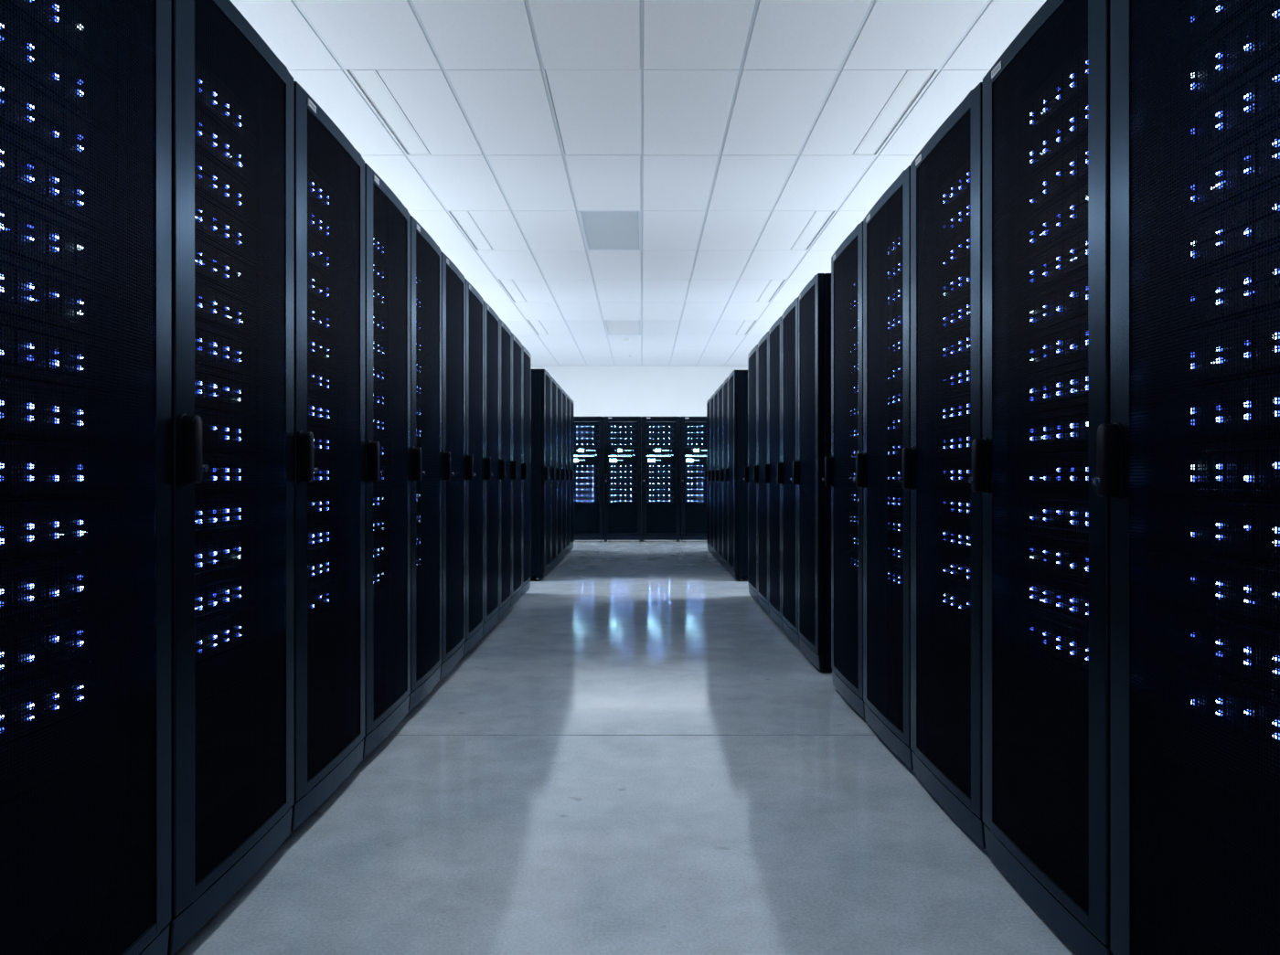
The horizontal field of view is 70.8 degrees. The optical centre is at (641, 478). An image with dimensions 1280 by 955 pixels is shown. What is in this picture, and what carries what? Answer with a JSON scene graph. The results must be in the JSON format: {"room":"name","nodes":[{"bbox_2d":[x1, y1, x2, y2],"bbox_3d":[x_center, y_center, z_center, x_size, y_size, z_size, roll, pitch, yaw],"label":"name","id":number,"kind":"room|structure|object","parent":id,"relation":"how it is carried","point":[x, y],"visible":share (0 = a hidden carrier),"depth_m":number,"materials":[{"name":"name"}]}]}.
{"room":"server room","nodes":[
{"label":"server room","id":0,"kind":"room"},
{"bbox_2d":[173,540,1078,954],"bbox_3d":[0.000,1.035,8.454,9.760,0.100,23.360,0,0,0],"label":"floor","id":1,"kind":"structure","parent":0,"point":[635,758],"depth_m":2.61,"materials":[{"name":"grey concrete"}]},
{"bbox_2d":[0,0,170,954],"bbox_3d":[-1.415,-0.038,1.445,1.096,2.046,0.625,0,0,0],"label":"rack","id":2,"kind":"object","parent":1,"relation":"on","point":[85,85],"visible":1,"depth_m":1.50,"materials":[{"name":"black metal"}]},
{"bbox_2d":[167,0,293,954],"bbox_3d":[-1.419,-0.038,2.071,1.096,2.046,0.627,0,0,0],"label":"rack","id":3,"kind":"object","parent":1,"relation":"on","point":[232,97],"visible":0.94,"depth_m":1.99,"materials":[{"name":"black metal"}]},
{"bbox_2d":[286,81,364,839],"bbox_3d":[-1.423,-0.038,2.697,1.096,2.046,0.625,0,0,0],"label":"rack","id":4,"kind":"object","parent":1,"relation":"on","point":[329,171],"visible":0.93,"depth_m":2.65,"materials":[{"name":"black metal"}]},
{"bbox_2d":[362,162,410,758],"bbox_3d":[-1.427,-0.038,3.311,1.096,2.046,0.603,0,0,0],"label":"rack","id":5,"kind":"object","parent":1,"relation":"on","point":[387,220],"visible":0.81,"depth_m":3.27,"materials":[{"name":"black metal"}]},
{"bbox_2d":[408,215,441,712],"bbox_3d":[-1.430,-0.038,3.902,1.096,2.046,0.579,0,0,0],"label":"rack","id":6,"kind":"object","parent":1,"relation":"on","point":[425,254],"visible":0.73,"depth_m":3.85,"materials":[{"name":"black metal"}]},
{"bbox_2d":[439,251,465,680],"bbox_3d":[-1.434,-0.038,4.479,1.096,2.046,0.575,0,0,0],"label":"rack","id":7,"kind":"object","parent":1,"relation":"on","point":[453,280],"visible":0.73,"depth_m":4.43,"materials":[{"name":"black metal"}]},
{"bbox_2d":[463,278,483,655],"bbox_3d":[-1.438,-0.038,5.059,1.096,2.046,0.585,0,0,0],"label":"rack","id":8,"kind":"object","parent":1,"relation":"on","point":[474,301],"visible":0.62,"depth_m":4.97,"materials":[{"name":"black metal"}]},
{"bbox_2d":[482,300,499,636],"bbox_3d":[-1.441,-0.038,5.646,1.096,2.046,0.589,0,0,0],"label":"rack","id":9,"kind":"object","parent":1,"relation":"on","point":[491,319],"visible":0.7,"depth_m":5.57,"materials":[{"name":"black metal"}]},
{"bbox_2d":[497,319,511,620],"bbox_3d":[-1.445,-0.038,6.230,1.096,2.046,0.579,0,0,0],"label":"rack","id":10,"kind":"object","parent":1,"relation":"on","point":[505,334],"visible":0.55,"depth_m":6.19,"materials":[{"name":"black metal"}]},
{"bbox_2d":[510,332,522,607],"bbox_3d":[-1.448,-0.038,6.821,1.096,2.046,0.602,0,0,0],"label":"rack","id":11,"kind":"object","parent":1,"relation":"on","point":[516,345],"visible":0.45,"depth_m":6.75,"materials":[{"name":"black metal"}]},
{"bbox_2d":[521,345,530,597],"bbox_3d":[-1.452,-0.038,7.420,1.096,2.046,0.596,0,0,0],"label":"rack","id":12,"kind":"object","parent":1,"relation":"on","point":[526,356],"visible":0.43,"depth_m":7.37,"materials":[{"name":"black metal"}]},
{"bbox_2d":[530,369,550,581],"bbox_3d":[-1.432,-0.031,8.903,1.096,2.033,0.627,0,0,0],"label":"rack","id":13,"kind":"object","parent":1,"relation":"on","point":[539,378],"visible":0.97,"depth_m":8.60,"materials":[{"name":"black metal"}]},
{"bbox_2d":[550,376,556,571],"bbox_3d":[-1.433,-0.031,9.530,1.096,2.033,0.627,0,0,0],"label":"rack","id":14,"kind":"object","parent":1,"relation":"on","point":[553,384],"visible":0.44,"depth_m":9.47,"materials":[{"name":"black metal"}]},
{"bbox_2d":[555,383,561,565],"bbox_3d":[-1.434,-0.031,10.157,1.096,2.033,0.627,0,0,0],"label":"rack","id":15,"kind":"object","parent":1,"relation":"on","point":[559,389],"visible":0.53,"depth_m":10.10,"materials":[{"name":"black metal"}]},
{"bbox_2d":[560,388,565,560],"bbox_3d":[-1.434,-0.031,10.784,1.096,2.033,0.627,0,0,0],"label":"rack","id":16,"kind":"object","parent":1,"relation":"on","point":[563,393],"visible":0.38,"depth_m":10.70,"materials":[{"name":"black metal"}]},
{"bbox_2d":[565,394,570,555],"bbox_3d":[-1.435,-0.031,11.411,1.096,2.033,0.627,0,0,0],"label":"rack","id":17,"kind":"object","parent":1,"relation":"on","point":[568,400],"visible":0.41,"depth_m":11.37,"materials":[{"name":"black metal"}]},
{"bbox_2d":[569,398,574,551],"bbox_3d":[-1.435,-0.031,12.038,1.096,2.033,0.627,0,0,0],"label":"rack","id":18,"kind":"object","parent":1,"relation":"on","point":[571,400],"visible":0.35,"depth_m":11.97,"materials":[{"name":"black metal"}]},
{"bbox_2d":[573,416,603,542],"bbox_3d":[-0.891,0.015,14.402,0.598,1.939,1.096,0,0,0],"label":"rack","id":19,"kind":"object","parent":1,"relation":"on","point":[588,432],"visible":0.8,"depth_m":13.90,"materials":[{"name":"black metal"}]},
{"bbox_2d":[603,416,641,542],"bbox_3d":[-0.297,0.015,14.402,0.589,1.939,1.096,0,0,0],"label":"rack","id":20,"kind":"object","parent":1,"relation":"on","point":[622,435],"visible":1,"depth_m":13.90,"materials":[{"name":"black metal"}]},
{"bbox_2d":[641,416,680,542],"bbox_3d":[0.294,0.015,14.402,0.595,1.939,1.096,0,0,0],"label":"rack","id":21,"kind":"object","parent":1,"relation":"on","point":[660,435],"visible":1,"depth_m":13.90,"materials":[{"name":"black metal"}]},
{"bbox_2d":[680,416,706,542],"bbox_3d":[0.891,0.015,14.402,0.598,1.939,1.096,0,0,0],"label":"rack","id":22,"kind":"object","parent":1,"relation":"on","point":[693,430],"visible":0.67,"depth_m":13.90,"materials":[{"name":"black metal"}]},
{"bbox_2d":[704,398,711,553],"bbox_3d":[1.384,-0.026,11.902,1.096,2.022,0.604,0,0,0],"label":"rack","id":23,"kind":"object","parent":1,"relation":"on","point":[709,400],"visible":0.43,"depth_m":11.93,"materials":[{"name":"black metal"}]},
{"bbox_2d":[706,394,714,556],"bbox_3d":[1.384,-0.026,11.298,1.096,2.022,0.604,0,0,0],"label":"rack","id":24,"kind":"object","parent":1,"relation":"on","point":[712,396],"visible":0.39,"depth_m":11.31,"materials":[{"name":"black metal"}]},
{"bbox_2d":[710,388,718,561],"bbox_3d":[1.384,-0.026,10.694,1.096,2.022,0.604,0,0,0],"label":"rack","id":25,"kind":"object","parent":1,"relation":"on","point":[716,394],"visible":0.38,"depth_m":10.62,"materials":[{"name":"black metal"}]},
{"bbox_2d":[714,383,724,566],"bbox_3d":[1.384,-0.026,10.090,1.096,2.022,0.604,0,0,0],"label":"rack","id":26,"kind":"object","parent":1,"relation":"on","point":[720,389],"visible":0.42,"depth_m":10.01,"materials":[{"name":"black metal"}]},
{"bbox_2d":[718,377,729,573],"bbox_3d":[1.384,-0.026,9.486,1.096,2.022,0.604,0,0,0],"label":"rack","id":27,"kind":"object","parent":1,"relation":"on","point":[726,381],"visible":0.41,"depth_m":9.45,"materials":[{"name":"black metal"}]},
{"bbox_2d":[724,370,747,581],"bbox_3d":[1.384,-0.026,8.882,1.096,2.022,0.604,0,0,0],"label":"rack","id":28,"kind":"object","parent":1,"relation":"on","point":[738,379],"visible":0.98,"depth_m":8.59,"materials":[{"name":"black metal"}]},
{"bbox_2d":[743,344,758,603],"bbox_3d":[1.393,-0.025,7.240,1.096,2.021,0.632,0,0,0],"label":"rack","id":29,"kind":"object","parent":1,"relation":"on","point":[752,357],"visible":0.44,"depth_m":7.19,"materials":[{"name":"black metal"}]},
{"bbox_2d":[752,331,769,615],"bbox_3d":[1.391,-0.025,6.619,1.096,2.021,0.610,0,0,0],"label":"rack","id":30,"kind":"object","parent":1,"relation":"on","point":[763,344],"visible":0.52,"depth_m":6.58,"materials":[{"name":"black metal"}]},
{"bbox_2d":[762,316,783,630],"bbox_3d":[1.390,-0.025,6.014,1.096,2.021,0.600,0,0,0],"label":"rack","id":31,"kind":"object","parent":1,"relation":"on","point":[775,331],"visible":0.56,"depth_m":5.95,"materials":[{"name":"black metal"}]},
{"bbox_2d":[775,297,799,647],"bbox_3d":[1.389,-0.025,5.415,1.096,2.021,0.597,0,0,0],"label":"rack","id":32,"kind":"object","parent":1,"relation":"on","point":[790,316],"visible":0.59,"depth_m":5.35,"materials":[{"name":"black metal"}]},
{"bbox_2d":[790,273,831,672],"bbox_3d":[1.388,-0.025,4.819,1.096,2.021,0.595,0,0,0],"label":"rack","id":33,"kind":"object","parent":1,"relation":"on","point":[815,299],"visible":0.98,"depth_m":4.60,"materials":[{"name":"black metal"}]},
{"bbox_2d":[821,221,864,719],"bbox_3d":[1.386,-0.025,3.908,1.096,2.021,0.614,0,0,0],"label":"rack","id":34,"kind":"object","parent":1,"relation":"on","point":[847,261],"visible":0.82,"depth_m":3.86,"materials":[{"name":"black metal"}]},
{"bbox_2d":[853,165,913,771],"bbox_3d":[1.385,-0.025,3.281,1.096,2.021,0.639,0,0,0],"label":"rack","id":35,"kind":"object","parent":1,"relation":"on","point":[887,225],"visible":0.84,"depth_m":3.27,"materials":[{"name":"black metal"}]},
{"bbox_2d":[898,82,985,849],"bbox_3d":[1.383,-0.025,2.649,1.096,2.021,0.626,0,0,0],"label":"rack","id":36,"kind":"object","parent":1,"relation":"on","point":[946,175],"visible":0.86,"depth_m":2.59,"materials":[{"name":"black metal"}]},
{"bbox_2d":[968,0,1112,954],"bbox_3d":[1.382,-0.025,2.017,1.096,2.021,0.638,0,0,0],"label":"rack","id":37,"kind":"object","parent":1,"relation":"on","point":[1047,98],"visible":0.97,"depth_m":1.98,"materials":[{"name":"black metal"}]},
{"bbox_2d":[1091,0,1279,954],"bbox_3d":[1.381,-0.025,1.382,1.096,2.021,0.632,0,0,0],"label":"rack","id":38,"kind":"object","parent":1,"relation":"on","point":[1188,457],"visible":1,"depth_m":1.44,"materials":[{"name":"black metal"}]},
{"bbox_2d":[229,0,1046,365],"bbox_3d":[0.000,-2.570,8.454,9.760,0.120,23.360,0,0,0],"label":"ceiling","id":39,"kind":"structure","parent":0,"point":[728,124],"depth_m":6.39,"materials":[{"name":"grey"}]},
{"bbox_2d":[345,69,430,155],"bbox_3d":[-1.731,-2.521,6.264,0.184,0.021,1.450,0,0,0],"label":"recessed light","id":40,"kind":"object","parent":39,"relation":"in","point":[369,82],"visible":1,"depth_m":6.13,"materials":[{"name":"white plastic"}]},
{"bbox_2d":[448,211,492,250],"bbox_3d":[-1.731,-2.521,9.184,0.184,0.021,1.450,0,0,0],"label":"recessed light","id":41,"kind":"object","parent":39,"relation":"in","point":[464,219],"visible":1,"depth_m":9.10,"materials":[{"name":"white plastic"}]},
{"bbox_2d":[498,279,526,302],"bbox_3d":[-1.731,-2.521,12.104,0.184,0.021,1.450,0,0,0],"label":"recessed light","id":42,"kind":"object","parent":39,"relation":"in","point":[510,287],"visible":0.98,"depth_m":12.07,"materials":[{"name":"white plastic"}]},
{"bbox_2d":[527,320,547,334],"bbox_3d":[-1.731,-2.521,15.024,0.184,0.021,1.450,0,0,0],"label":"recessed light","id":43,"kind":"object","parent":39,"relation":"in","point":[536,325],"visible":0.95,"depth_m":14.92,"materials":[{"name":"white plastic"}]},
{"bbox_2d":[577,210,640,249],"bbox_3d":[-0.305,-2.522,9.184,0.590,0.019,1.444,0,0,0],"label":"ceiling vent","id":44,"kind":"object","parent":39,"relation":"in","point":[602,229],"visible":1,"depth_m":9.13,"materials":[{"name":"white metal"}]},
{"bbox_2d":[604,320,640,334],"bbox_3d":[-0.305,-2.522,15.024,0.590,0.019,1.444,0,0,0],"label":"ceiling vent","id":45,"kind":"object","parent":39,"relation":"in","point":[613,326],"visible":0.99,"depth_m":14.97,"materials":[{"name":"white metal"}]},
{"bbox_2d":[736,320,756,334],"bbox_3d":[1.731,-2.521,15.024,0.184,0.021,1.450,0,0,0],"label":"recessed light","id":46,"kind":"object","parent":39,"relation":"in","point":[747,325],"visible":0.98,"depth_m":14.92,"materials":[{"name":"white plastic"}]},
{"bbox_2d":[757,279,785,302],"bbox_3d":[1.731,-2.521,12.104,0.184,0.021,1.450,0,0,0],"label":"recessed light","id":47,"kind":"object","parent":39,"relation":"in","point":[773,287],"visible":0.99,"depth_m":12.07,"materials":[{"name":"white plastic"}]},
{"bbox_2d":[790,211,835,250],"bbox_3d":[1.731,-2.521,9.184,0.184,0.021,1.450,0,0,0],"label":"recessed light","id":48,"kind":"object","parent":39,"relation":"in","point":[819,219],"visible":1,"depth_m":9.10,"materials":[{"name":"white plastic"}]},
{"bbox_2d":[853,69,938,155],"bbox_3d":[1.731,-2.521,6.264,0.184,0.021,1.450,0,0,0],"label":"recessed light","id":49,"kind":"object","parent":39,"relation":"in","point":[913,82],"visible":1,"depth_m":6.13,"materials":[{"name":"white plastic"}]},
{"bbox_2d":[530,365,747,416],"bbox_3d":[0.000,-0.772,20.184,9.960,3.715,0.100,0,0,0],"label":"wall","id":50,"kind":"structure","parent":0,"point":[594,390],"depth_m":20.13,"materials":[{"name":"white paint"}]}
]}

